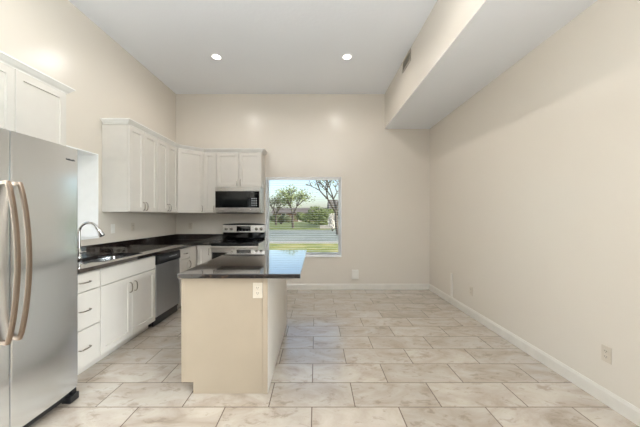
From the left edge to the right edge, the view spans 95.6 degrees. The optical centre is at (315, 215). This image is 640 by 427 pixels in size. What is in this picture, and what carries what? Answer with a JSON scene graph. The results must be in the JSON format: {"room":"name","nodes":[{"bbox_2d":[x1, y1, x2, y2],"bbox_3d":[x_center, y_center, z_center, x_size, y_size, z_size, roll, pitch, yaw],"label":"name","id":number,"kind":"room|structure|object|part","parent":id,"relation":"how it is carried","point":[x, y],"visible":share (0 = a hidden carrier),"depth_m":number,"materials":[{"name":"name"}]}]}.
{"room":"kitchen","nodes":[
{"label":"kitchen","id":0,"kind":"room"},
{"bbox_2d":[0,0,175,245],"bbox_3d":[-2.733,-0.445,-0.035,0.320,3.590,10.730,0,0,0],"label":"wall","id":1,"kind":"structure","parent":0,"point":[54,38],"depth_m":3.31,"materials":[{"name":"paint"}]},
{"bbox_2d":[0,62,65,145],"bbox_3d":[-2.404,-0.820,2.160,0.328,0.600,0.899,0,0,0],"label":"upper cabinet","id":2,"kind":"object","parent":1,"relation":"attached to","point":[29,106],"visible":0.64,"depth_m":2.29,"materials":[{"name":"white wood"}]},
{"bbox_3d":[-2.250,-0.810,1.937,0.020,0.568,0.442,0,0,0],"label":"door","id":3,"kind":"part","parent":2,"relation":"part of","materials":[{"name":"white wood"}]},
{"bbox_2d":[0,50,75,93],"bbox_3d":[-2.377,-1.129,2.187,0.341,0.059,0.953,0,0,0],"label":"crown molding","id":4,"kind":"structure","parent":2,"relation":"attached to","point":[5,58],"depth_m":2.29,"materials":[{"name":"white wood"}]},
{"bbox_2d":[66,145,98,239],"bbox_3d":[-2.714,-0.235,3.042,0.318,0.990,0.764,0,0,0],"label":"window","id":5,"kind":"structure","parent":1,"relation":"in","point":[87,161],"depth_m":3.41,"materials":[{"name":"white plastic"}]},
{"bbox_2d":[111,224,114,232],"bbox_3d":[-2.568,0.160,3.670,0.009,0.116,0.072,0,0,0],"label":"light switch","id":6,"kind":"object","parent":1,"relation":"attached to","point":[112,225],"visible":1,"depth_m":3.66,"materials":[{"name":"white plastic"}]},
{"bbox_2d":[102,123,156,211],"bbox_3d":[-2.386,-0.585,3.785,0.364,1.070,0.609,0,0,0],"label":"upper cabinet","id":7,"kind":"object","parent":1,"relation":"attached to","point":[129,154],"visible":1,"depth_m":3.49,"materials":[{"name":"white wood"}]},
{"bbox_3d":[-2.250,-0.576,3.634,0.020,1.038,0.297,0,0,0],"label":"door","id":8,"kind":"part","parent":7,"relation":"part of","materials":[{"name":"white wood"}]},
{"bbox_3d":[-2.250,-0.576,3.936,0.020,1.038,0.297,0,0,0],"label":"door","id":9,"kind":"part","parent":7,"relation":"part of","materials":[{"name":"white wood"}]},
{"bbox_2d":[100,118,266,155],"bbox_3d":[-1.873,-1.129,4.500,0.889,0.059,2.507,0,0,41],"label":"crown molding","id":10,"kind":"structure","parent":7,"relation":"attached to","point":[128,121],"depth_m":4.40,"materials":[{"name":"white wood"}]},
{"bbox_2d":[131,223,134,230],"bbox_3d":[-2.568,0.154,4.070,0.009,0.116,0.072,0,0,0],"label":"electrical outlet","id":11,"kind":"object","parent":1,"relation":"attached to","point":[132,224],"visible":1,"depth_m":4.07,"materials":[{"name":"beige plastic"}]},
{"bbox_2d":[81,234,222,254],"bbox_3d":[-2.133,0.380,3.772,0.878,0.100,3.114,0,0,0],"label":"backsplash","id":12,"kind":"structure","parent":1,"relation":"attached to","point":[96,248],"depth_m":4.19,"materials":[{"name":"stone"}]},
{"bbox_2d":[136,139,177,212],"bbox_3d":[-2.386,-0.585,4.395,0.364,1.070,0.609,0,0,0],"label":"upper cabinet","id":13,"kind":"object","parent":1,"relation":"attached to","point":[167,154],"visible":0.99,"depth_m":4.36,"materials":[{"name":"white wood"}]},
{"bbox_3d":[-2.250,-0.576,4.244,0.020,1.038,0.297,0,0,0],"label":"door","id":14,"kind":"part","parent":13,"relation":"part of","materials":[{"name":"white wood"}]},
{"bbox_3d":[-2.250,-0.576,4.546,0.020,1.038,0.297,0,0,0],"label":"door","id":15,"kind":"part","parent":13,"relation":"part of","materials":[{"name":"white wood"}]},
{"bbox_2d":[68,0,436,93],"bbox_3d":[-0.283,-2.315,-0.035,5.239,0.150,11.130,0,0,0],"label":"ceiling","id":16,"kind":"structure","parent":0,"point":[264,46],"depth_m":3.68,"materials":[{"name":"white paint"}]},
{"bbox_2d":[211,54,221,59],"bbox_3d":[-1.400,-2.236,4.080,0.152,0.006,0.152,0,0,0],"label":"recessed light","id":17,"kind":"object","parent":16,"relation":"in","point":[214,56],"visible":1,"depth_m":4.08,"materials":[{"name":"white plastic"}]},
{"bbox_2d":[342,54,351,59],"bbox_3d":[0.437,-2.236,4.080,0.152,0.006,0.152,0,0,0],"label":"recessed light","id":18,"kind":"object","parent":16,"relation":"in","point":[345,56],"visible":1,"depth_m":4.07,"materials":[{"name":"white"}]},
{"bbox_2d":[176,94,428,283],"bbox_3d":[-0.303,-0.445,5.430,5.179,3.590,0.200,0,0,0],"label":"wall","id":19,"kind":"structure","parent":0,"point":[384,173],"depth_m":5.33,"materials":[{"name":"paint"}]},
{"bbox_2d":[178,148,203,212],"bbox_3d":[-2.252,-0.585,5.012,0.638,1.070,0.632,0,0,0],"label":"upper cabinet","id":20,"kind":"object","parent":19,"relation":"attached to","point":[190,163],"visible":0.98,"depth_m":4.85,"materials":[{"name":"white wood"}]},
{"bbox_2d":[204,152,216,212],"bbox_3d":[-1.831,-0.585,5.146,0.222,1.070,0.364,0,0,0],"label":"upper cabinet","id":21,"kind":"object","parent":19,"relation":"attached to","point":[210,158],"visible":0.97,"depth_m":5.00,"materials":[{"name":"white wood"}]},
{"bbox_2d":[217,152,264,188],"bbox_3d":[-1.330,-0.810,5.146,0.779,0.619,0.364,0,0,0],"label":"upper cabinet","id":22,"kind":"object","parent":19,"relation":"attached to","point":[234,169],"visible":1,"depth_m":5.01,"materials":[{"name":"white wood"}]},
{"bbox_3d":[-1.524,-0.801,5.010,0.382,0.587,0.020,0,0,0],"label":"door","id":23,"kind":"part","parent":22,"relation":"part of","materials":[{"name":"white wood"}]},
{"bbox_2d":[215,187,263,213],"bbox_3d":[-1.332,-0.271,5.129,0.768,0.453,0.398,0,0,0],"label":"microwave","id":24,"kind":"object","parent":22,"relation":"attached to","point":[228,200],"visible":1,"depth_m":4.93,"materials":[{"name":"silver metal"}]},
{"bbox_3d":[-1.426,-0.281,4.947,0.576,0.279,0.025,0,0,0],"label":"door","id":25,"kind":"part","parent":24,"relation":"part of","materials":[{"name":"black glass"}]},
{"bbox_3d":[-1.052,-0.281,4.947,0.169,0.279,0.025,0,0,0],"label":"control panel","id":26,"kind":"part","parent":24,"relation":"part of","materials":[{"name":"black glass"}]},
{"bbox_3d":[-1.137,-0.801,5.010,0.382,0.587,0.020,0,0,0],"label":"door","id":27,"kind":"part","parent":22,"relation":"part of","materials":[{"name":"white wood"}]},
{"bbox_2d":[265,177,341,256],"bbox_3d":[-0.230,0.018,5.381,1.397,1.471,0.138,0,0,0],"label":"window","id":28,"kind":"structure","parent":19,"relation":"in","point":[339,252],"depth_m":5.40,"materials":[{"name":"white plastic"}]},
{"bbox_2d":[267,178,339,255],"bbox_3d":[-0.230,0.015,5.362,1.357,1.435,0.050,0,0,0],"label":"window blind","id":29,"kind":"object","parent":28,"relation":"attached to","point":[267,178],"visible":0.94,"depth_m":5.36,"materials":[{"name":"white plastic"}]},
{"bbox_3d":[-0.230,0.726,5.362,1.349,0.012,0.040,0,0,0],"label":"rail","id":30,"kind":"part","parent":29,"relation":"part of","materials":[{"name":"white plastic"}]},
{"bbox_2d":[352,269,358,278],"bbox_3d":[0.717,1.066,5.305,0.120,0.168,0.050,0,0,0],"label":"electrical outlet","id":31,"kind":"object","parent":19,"relation":"attached to","point":[355,273],"visible":1,"depth_m":5.28,"materials":[{"name":"white plastic"}]},
{"bbox_2d":[287,284,428,289],"bbox_3d":[0.581,1.296,5.323,3.011,0.106,0.014,0,0,0],"label":"baseboard","id":32,"kind":"structure","parent":19,"relation":"attached to","point":[289,286],"depth_m":5.32,"materials":[{"name":"white wood"}]},
{"bbox_2d":[29,290,638,426],"bbox_3d":[-0.283,1.410,-0.035,5.239,0.120,11.130,0,0,0],"label":"floor","id":33,"kind":"structure","parent":0,"point":[346,358],"depth_m":2.35,"materials":[{"name":"tile"}]},
{"bbox_2d":[0,128,78,426],"bbox_3d":[-2.086,0.421,1.706,0.829,1.857,0.912,0,0,0],"label":"refrigerator","id":34,"kind":"object","parent":33,"relation":"on","point":[39,177],"visible":1,"depth_m":1.82,"materials":[{"name":"silver metal"}]},
{"bbox_3d":[-1.794,0.385,1.458,0.072,1.754,0.415,0,0,0],"label":"door","id":35,"kind":"part","parent":34,"relation":"part of","materials":[{"name":"silver metal"}]},
{"bbox_3d":[-1.720,0.263,1.634,0.098,0.925,0.025,0,0,0],"label":"handle","id":36,"kind":"part","parent":34,"relation":"part of","materials":[{"name":"silver metal"}]},
{"bbox_3d":[-1.720,0.263,1.700,0.098,0.925,0.025,0,0,0],"label":"handle","id":37,"kind":"part","parent":34,"relation":"part of","materials":[{"name":"silver metal"}]},
{"bbox_2d":[78,269,99,374],"bbox_3d":[-2.217,0.908,2.410,0.646,0.884,0.378,0,0,0],"label":"base cabinet","id":38,"kind":"object","parent":33,"relation":"on","point":[88,282],"visible":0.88,"depth_m":2.46,"materials":[{"name":"white wood"}]},
{"bbox_3d":[-1.940,0.552,2.414,0.020,0.147,0.359,0,0,0],"label":"drawer","id":39,"kind":"part","parent":38,"relation":"part of","materials":[{"name":"white wood"}]},
{"bbox_3d":[-1.940,0.786,2.414,0.020,0.302,0.359,0,0,0],"label":"drawer","id":40,"kind":"part","parent":38,"relation":"part of","materials":[{"name":"white wood"}]},
{"bbox_3d":[-1.940,1.101,2.414,0.020,0.307,0.359,0,0,0],"label":"drawer","id":41,"kind":"part","parent":38,"relation":"part of","materials":[{"name":"white wood"}]},
{"bbox_2d":[91,256,154,365],"bbox_3d":[-2.217,0.908,3.045,0.646,0.884,0.888,0,0,0],"label":"base cabinet","id":42,"kind":"object","parent":33,"relation":"on","point":[127,290],"visible":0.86,"depth_m":2.96,"materials":[{"name":"white wood"}]},
{"bbox_3d":[-1.940,0.945,2.825,0.020,0.619,0.436,0,0,0],"label":"door","id":43,"kind":"part","parent":42,"relation":"part of","materials":[{"name":"white wood"}]},
{"bbox_3d":[-1.940,0.945,3.265,0.020,0.619,0.436,0,0,0],"label":"door","id":44,"kind":"part","parent":42,"relation":"part of","materials":[{"name":"white wood"}]},
{"bbox_2d":[78,239,222,273],"bbox_3d":[-2.133,0.448,3.772,0.878,0.035,3.114,0,0,0],"label":"countertop","id":45,"kind":"structure","parent":42,"relation":"on","point":[143,251],"depth_m":3.42,"materials":[{"name":"stone"}]},
{"bbox_2d":[78,222,104,257],"bbox_3d":[-2.334,0.244,3.000,0.287,0.372,0.055,0,0,0],"label":"faucet","id":46,"kind":"object","parent":45,"relation":"on","point":[100,233],"visible":0.81,"depth_m":2.99,"materials":[{"name":"silver metal"}]},
{"bbox_3d":[-2.359,0.199,3.000,0.207,0.282,0.025,0,0,0],"label":"spout","id":47,"kind":"part","parent":46,"relation":"part of","materials":[{"name":"silver metal"}]},
{"bbox_2d":[84,256,127,261],"bbox_3d":[-2.183,0.566,3.040,0.415,0.199,0.740,0,0,0],"label":"sink","id":48,"kind":"object","parent":45,"relation":"in","point":[104,259],"visible":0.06,"depth_m":3.28,"materials":[{"name":"metal"}]},
{"bbox_2d":[148,250,179,326],"bbox_3d":[-2.227,0.902,3.800,0.626,0.871,0.610,0,0,0],"label":"dishwasher","id":49,"kind":"object","parent":33,"relation":"on","point":[167,265],"visible":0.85,"depth_m":3.74,"materials":[{"name":"silver metal"}]},
{"bbox_3d":[-1.971,1.284,3.800,0.018,0.108,0.602,0,0,0],"label":"kick plate","id":50,"kind":"part","parent":49,"relation":"part of","materials":[{"name":"black plastic"}]},
{"bbox_3d":[-1.940,0.911,3.800,0.023,0.627,0.602,0,0,0],"label":"door","id":51,"kind":"part","parent":49,"relation":"part of","materials":[{"name":"silver metal"}]},
{"bbox_3d":[-1.933,0.533,3.800,0.035,0.119,0.602,0,0,0],"label":"control panel","id":52,"kind":"part","parent":49,"relation":"part of","materials":[{"name":"black plastic"}]},
{"bbox_2d":[177,247,190,308],"bbox_3d":[-2.217,0.908,4.275,0.646,0.884,0.328,0,0,0],"label":"base cabinet","id":53,"kind":"object","parent":33,"relation":"on","point":[185,261],"visible":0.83,"depth_m":4.26,"materials":[{"name":"white wood"}]},
{"bbox_3d":[-1.940,0.945,4.275,0.020,0.619,0.317,0,0,0],"label":"door","id":54,"kind":"part","parent":53,"relation":"part of","materials":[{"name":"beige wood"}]},
{"bbox_3d":[-1.940,0.552,4.275,0.020,0.147,0.317,0,0,0],"label":"drawer","id":55,"kind":"part","parent":53,"relation":"part of","materials":[{"name":"white wood"}]},
{"bbox_2d":[189,245,196,267],"bbox_3d":[-2.235,0.908,4.574,0.610,0.884,0.267,0,0,0],"label":"base cabinet","id":56,"kind":"object","parent":33,"relation":"on","point":[193,249],"visible":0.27,"depth_m":4.57,"materials":[{"name":"white wood"}]},
{"bbox_2d":[197,245,210,265],"bbox_3d":[-1.811,0.908,4.977,0.232,0.884,0.646,0,0,0],"label":"base cabinet","id":57,"kind":"object","parent":33,"relation":"on","point":[203,251],"visible":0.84,"depth_m":4.69,"materials":[{"name":"white wood"}]},
{"bbox_2d":[210,223,264,259],"bbox_3d":[-1.308,0.741,4.961,0.760,1.218,0.732,0,0,0],"label":"range","id":58,"kind":"object","parent":33,"relation":"on","point":[236,236],"visible":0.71,"depth_m":5.24,"materials":[{"name":"metal"}]},
{"bbox_3d":[-1.308,0.500,4.625,0.736,0.029,0.059,0,0,0],"label":"oven handle","id":59,"kind":"part","parent":58,"relation":"part of","materials":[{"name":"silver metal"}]},
{"bbox_3d":[-1.308,0.809,4.673,0.752,0.651,0.041,0,0,0],"label":"oven door","id":60,"kind":"part","parent":58,"relation":"part of","materials":[{"name":"silver metal"}]},
{"bbox_3d":[-1.308,0.466,4.678,0.760,0.032,0.033,0,0,0],"label":"trim","id":61,"kind":"part","parent":58,"relation":"part of","materials":[{"name":"black plastic"}]},
{"bbox_2d":[211,240,264,243],"bbox_3d":[-1.308,0.441,4.955,0.760,0.018,0.593,0,0,0],"label":"cooktop","id":62,"kind":"object","parent":58,"relation":"in","point":[221,241],"depth_m":4.91,"materials":[{"name":"black glass"}]},
{"bbox_2d":[177,250,306,393],"bbox_3d":[-0.586,0.890,2.922,0.941,0.920,1.536,0,0,0],"label":"kitchen island","id":63,"kind":"object","parent":33,"relation":"on","point":[231,339],"visible":1,"depth_m":2.20,"materials":[{"name":"beige wood"}]},
{"bbox_3d":[-1.013,0.864,2.201,0.018,0.796,0.003,0,0,0],"label":"corner trim","id":64,"kind":"part","parent":63,"relation":"part of","materials":[{"name":"beige wood"}]},
{"bbox_3d":[-0.697,0.907,2.205,0.650,0.883,0.005,0,0,0],"label":"panel","id":65,"kind":"part","parent":63,"relation":"part of","materials":[{"name":"beige wood"}]},
{"bbox_2d":[253,283,261,297],"bbox_3d":[-0.443,0.565,2.198,0.072,0.116,0.009,0,0,0],"label":"electrical outlet","id":66,"kind":"object","parent":63,"relation":"attached to","point":[257,287],"visible":1,"depth_m":2.20,"materials":[{"name":"white plastic"}]},
{"bbox_3d":[-0.385,0.907,2.200,0.038,0.883,0.005,0,0,0],"label":"corner trim","id":67,"kind":"part","parent":63,"relation":"part of","materials":[{"name":"beige wood"}]},
{"bbox_3d":[-0.369,0.907,2.919,0.006,0.883,1.422,0,0,0],"label":"panel","id":68,"kind":"part","parent":63,"relation":"part of","materials":[{"name":"beige wood"}]},
{"bbox_2d":[429,0,639,408],"bbox_3d":[2.186,-0.445,-0.035,0.200,3.590,10.730,0,0,0],"label":"wall","id":69,"kind":"structure","parent":0,"point":[534,179],"depth_m":2.50,"materials":[{"name":"paint"}]},
{"bbox_2d":[451,273,452,296],"bbox_3d":[2.074,1.060,4.430,0.024,0.360,0.032,0,0,0],"label":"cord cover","id":70,"kind":"object","parent":69,"relation":"attached to","point":[451,273],"visible":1,"depth_m":4.41,"materials":[{"name":"white plastic"}]},
{"bbox_2d":[469,286,472,295],"bbox_3d":[2.081,1.007,3.895,0.009,0.116,0.072,0,0,0],"label":"electrical outlet","id":71,"kind":"object","parent":69,"relation":"attached to","point":[470,287],"visible":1,"depth_m":3.89,"materials":[{"name":"beige plastic"}]},
{"bbox_2d":[385,0,596,128],"bbox_3d":[1.673,-1.919,-0.035,0.826,0.642,10.730,0,0,0],"label":"soffit","id":72,"kind":"object","parent":69,"relation":"attached to","point":[462,46],"depth_m":2.94,"materials":[{"name":"paint"}]},
{"bbox_2d":[402,48,410,72],"bbox_3d":[1.253,-2.147,4.025,0.013,0.155,0.350,0,0,0],"label":"air vent","id":73,"kind":"object","parent":72,"relation":"attached to","point":[407,59],"visible":1,"depth_m":4.02,"materials":[{"name":"metal"}]},
{"bbox_2d":[429,284,639,426],"bbox_3d":[2.079,1.296,2.818,0.014,0.106,4.996,0,0,0],"label":"baseboard","id":74,"kind":"structure","parent":69,"relation":"attached to","point":[626,409],"depth_m":2.48,"materials":[{"name":"white wood"}]},
{"bbox_2d":[601,344,611,364],"bbox_3d":[2.081,0.990,2.079,0.009,0.116,0.072,0,0,0],"label":"electrical outlet","id":75,"kind":"object","parent":69,"relation":"attached to","point":[606,352],"visible":1,"depth_m":2.07,"materials":[{"name":"beige plastic"}]},
{"label":"outside","id":76,"kind":"structure","parent":0,"visible":0},
{"bbox_2d":[269,220,334,229],"bbox_3d":[0.000,1.680,97.000,240.000,0.340,126.000,0,0,0],"label":"lawn","id":77,"kind":"structure","parent":76,"point":[298,225],"depth_m":41.71,"materials":[{"name":"green plant"}]},
{"bbox_2d":[269,193,289,224],"bbox_3d":[-6.177,-1.260,47.267,5.500,5.547,5.763,0,0,39],"label":"street tree","id":78,"kind":"object","parent":77,"relation":"on","point":[278,202],"visible":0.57,"depth_m":46.81,"materials":[{"name":"green plant"}]},
{"bbox_2d":[269,214,291,223],"bbox_3d":[-6.607,0.625,54.003,5.194,1.874,3.303,0,0,0],"label":"bush","id":79,"kind":"object","parent":77,"relation":"on","point":[282,218],"visible":0.94,"depth_m":53.65,"materials":[{"name":"green plant"}]},
{"bbox_2d":[274,184,315,227],"bbox_3d":[-2.466,-1.209,35.983,5.356,5.456,4.722,0,0,0],"label":"street tree","id":80,"kind":"object","parent":77,"relation":"on","point":[286,195],"visible":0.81,"depth_m":35.56,"materials":[{"name":"green plant"}]},
{"bbox_2d":[271,208,324,220],"bbox_3d":[-4.414,-0.440,84.500,16.000,3.900,10.000,0,0,0],"label":"house","id":81,"kind":"structure","parent":77,"relation":"on","point":[287,211],"depth_m":80.84,"materials":[{"name":"brick"}]},
{"bbox_2d":[294,212,312,220],"bbox_3d":[-2.850,0.310,69.866,4.707,2.495,4.248,0,0,26],"label":"bush","id":82,"kind":"object","parent":77,"relation":"on","point":[300,217],"visible":0.66,"depth_m":69.13,"materials":[{"name":"green plant"}]},
{"bbox_2d":[303,207,333,225],"bbox_3d":[0.479,0.066,39.974,4.004,2.966,4.130,0,0,25],"label":"bush","id":83,"kind":"object","parent":77,"relation":"on","point":[322,215],"visible":0.93,"depth_m":39.09,"materials":[{"name":"green plant"}]},
{"bbox_2d":[320,225,334,228],"bbox_3d":[2.276,1.320,34.700,3.641,0.380,1.000,0,0,0],"label":"wall","id":84,"kind":"structure","parent":77,"relation":"on","point":[321,226],"depth_m":34.20,"materials":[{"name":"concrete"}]},
{"bbox_2d":[327,200,337,221],"bbox_3d":[5.462,-0.590,48.000,7.000,4.200,9.000,0,0,0],"label":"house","id":85,"kind":"structure","parent":77,"relation":"on","point":[331,201],"depth_m":45.59,"materials":[{"name":"grey"}]},
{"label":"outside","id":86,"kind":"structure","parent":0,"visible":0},
{"bbox_2d":[269,243,337,251],"bbox_3d":[0.000,1.700,-11.800,120.000,0.300,56.400,0,0,0],"label":"lawn","id":87,"kind":"structure","parent":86,"point":[310,247],"depth_m":14.74,"materials":[{"name":"green plant"}]},
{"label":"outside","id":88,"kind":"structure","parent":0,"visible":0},
{"bbox_2d":[269,242,337,242],"bbox_3d":[0.000,1.690,16.900,120.000,0.320,1.000,0,0,0],"label":"sidewalk","id":89,"kind":"structure","parent":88,"point":[269,242],"depth_m":16.75,"materials":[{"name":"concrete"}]},
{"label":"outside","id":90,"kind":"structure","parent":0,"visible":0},
{"bbox_2d":[269,230,337,241],"bbox_3d":[0.000,1.740,25.700,160.000,0.220,16.600,0,0,0],"label":"street","id":91,"kind":"structure","parent":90,"point":[274,235],"depth_m":23.06,"materials":[{"name":"grey asphalt"}]},
{"bbox_2d":[305,180,337,234],"bbox_3d":[1.696,-1.210,23.572,4.412,5.572,5.340,0,0,12],"label":"street tree","id":92,"kind":"object","parent":91,"relation":"on","point":[319,181],"visible":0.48,"depth_m":23.90,"materials":[{"name":"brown plant"}]},
{"bbox_2d":[328,213,334,230],"bbox_3d":[1.705,0.544,29.983,1.096,2.041,0.903,0,0,0],"label":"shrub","id":93,"kind":"object","parent":91,"relation":"on","point":[331,221],"visible":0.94,"depth_m":29.82,"materials":[{"name":"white plant"}]}
]}

